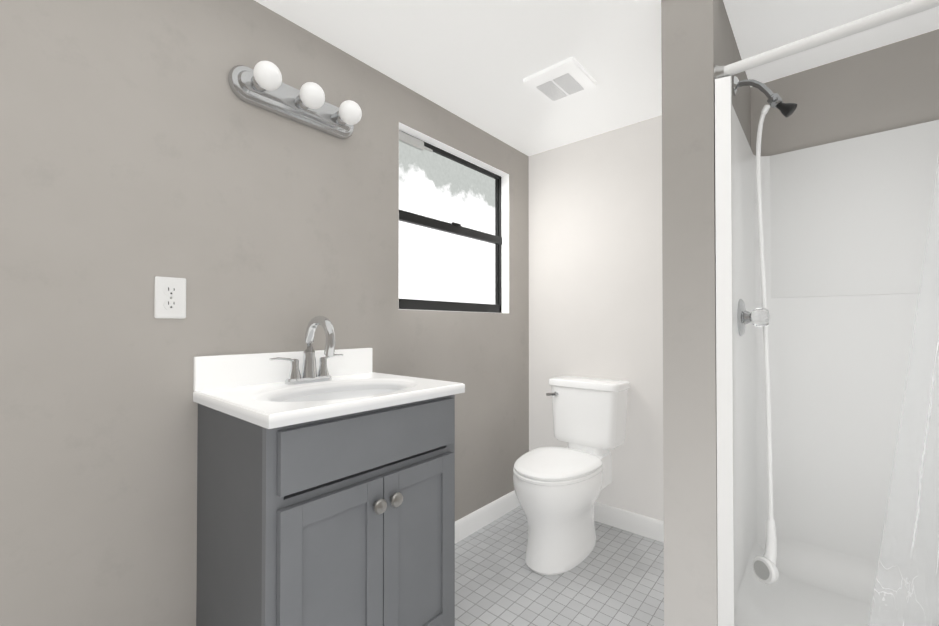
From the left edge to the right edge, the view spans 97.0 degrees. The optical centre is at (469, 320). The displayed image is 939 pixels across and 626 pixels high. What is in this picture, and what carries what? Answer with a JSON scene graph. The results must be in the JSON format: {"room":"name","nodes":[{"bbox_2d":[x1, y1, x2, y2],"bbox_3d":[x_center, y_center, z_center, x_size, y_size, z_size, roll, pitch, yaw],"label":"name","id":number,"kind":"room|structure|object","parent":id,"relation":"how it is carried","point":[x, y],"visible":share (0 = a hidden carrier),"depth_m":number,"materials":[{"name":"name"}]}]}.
{"room":"bathroom","nodes":[
{"label":"bathroom","id":0,"kind":"room"},
{"bbox_2d":[0,0,528,625],"bbox_3d":[-0.832,0.023,1.278,0.120,2.130,3.550,0,-1,41],"label":"wall","id":1,"kind":"structure","parent":0,"point":[142,144],"depth_m":1.16,"materials":[{"name":"paint"}]},
{"bbox_2d":[154,276,185,318],"bbox_3d":[-0.840,-0.065,1.169,0.008,0.116,0.074,0,-1,41],"label":"electrical outlet plate","id":2,"kind":"object","parent":1,"relation":"attached to","point":[169,297],"visible":1,"depth_m":1.17,"materials":[{"name":"white plastic"}]},
{"bbox_2d":[228,61,361,138],"bbox_3d":[-0.549,-0.753,1.410,0.144,0.112,0.446,0,-1,41],"label":"light bar","id":3,"kind":"object","parent":1,"relation":"attached to","point":[261,85],"visible":1,"depth_m":1.38,"materials":[{"name":"grey metal"}]},
{"bbox_2d":[398,122,508,312],"bbox_3d":[-0.074,-0.454,2.148,0.094,0.815,0.830,0,-1,41],"label":"window","id":4,"kind":"structure","parent":1,"relation":"in","point":[451,239],"depth_m":2.14,"materials":[{"name":"glass"}]},
{"bbox_2d":[455,490,519,543],"bbox_3d":[-0.002,1.047,2.134,0.013,0.100,1.154,0,-1,41],"label":"baseboard","id":5,"kind":"structure","parent":1,"relation":"attached to","point":[474,521],"depth_m":2.22,"materials":[{"name":"white wood"}]},
{"bbox_2d":[455,506,663,625],"bbox_3d":[-0.019,1.131,0.570,2.260,0.100,3.790,0,-1,41],"label":"floor","id":6,"kind":"structure","parent":0,"point":[615,577],"depth_m":1.73,"materials":[{"name":"tile"}]},
{"bbox_2d":[193,315,464,625],"bbox_3d":[-0.405,0.535,1.283,0.508,1.107,0.636,0,-1,41],"label":"vanity cabinet","id":7,"kind":"object","parent":6,"relation":"on","point":[326,487],"visible":1,"depth_m":1.11,"materials":[{"name":"grey wood"}]},
{"bbox_2d":[513,376,629,574],"bbox_3d":[0.475,0.704,2.028,0.390,0.784,0.692,0,-1,41],"label":"toilet","id":8,"kind":"object","parent":6,"relation":"on","point":[558,490],"visible":0.96,"depth_m":1.90,"materials":[{"name":"white ceramic"}]},
{"bbox_2d":[715,74,938,625],"bbox_3d":[1.311,0.188,1.243,0.858,1.800,0.806,0,-1,41],"label":"shower stall","id":9,"kind":"object","parent":6,"relation":"on","point":[846,227],"visible":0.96,"depth_m":1.58,"materials":[{"name":"white plastic"}]},
{"bbox_2d":[254,0,938,155],"bbox_3d":[-0.019,-1.099,0.593,2.260,0.100,3.790,0,-1,41],"label":"ceiling","id":10,"kind":"structure","parent":0,"point":[475,62],"depth_m":1.56,"materials":[{"name":"paint"}]},
{"bbox_2d":[523,57,596,103],"bbox_3d":[0.392,-1.028,1.794,0.232,0.016,0.234,0,-1,41],"label":"ceiling vent","id":11,"kind":"object","parent":10,"relation":"in","point":[565,78],"visible":1,"depth_m":1.77,"materials":[{"name":"white plastic"}]},
{"bbox_2d":[661,0,750,625],"bbox_3d":[0.929,0.026,1.573,0.144,2.130,0.810,0,-1,41],"label":"wall","id":12,"kind":"structure","parent":0,"point":[698,42],"depth_m":1.27,"materials":[{"name":"paint"}]},
{"bbox_2d":[733,76,796,583],"bbox_3d":[1.018,0.001,1.428,0.179,1.764,0.109,0,-1,41],"label":"shower head","id":13,"kind":"object","parent":12,"relation":"attached to","point":[765,569],"visible":1,"depth_m":1.44,"materials":[{"name":"white plastic"}]},
{"bbox_2d":[714,0,938,79],"bbox_3d":[1.065,-0.740,0.966,0.862,0.052,0.052,0,-1,41],"label":"shower curtain rod","id":14,"kind":"object","parent":12,"relation":"attached to","point":[901,11],"visible":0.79,"depth_m":1.07,"materials":[{"name":"white white-painted metal"}]},
{"bbox_2d":[869,159,938,625],"bbox_3d":[1.174,0.077,0.908,0.483,1.675,0.117,0,-1,41],"label":"shower curtain","id":15,"kind":"object","parent":14,"relation":"hanging from","point":[921,466],"visible":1,"depth_m":0.99,"materials":[{"name":"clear plastic"}]},
{"bbox_2d":[529,29,938,520],"bbox_3d":[1.175,0.030,1.975,2.260,2.130,0.120,0,-1,41],"label":"wall","id":16,"kind":"structure","parent":0,"point":[595,265],"depth_m":2.18,"materials":[{"name":"paint"}]},
{"bbox_2d":[594,502,663,542],"bbox_3d":[0.754,1.048,2.238,0.999,0.100,0.013,0,-1,41],"label":"baseboard","id":17,"kind":"structure","parent":16,"relation":"attached to","point":[642,525],"depth_m":2.16,"materials":[{"name":"white wood"}]}
]}

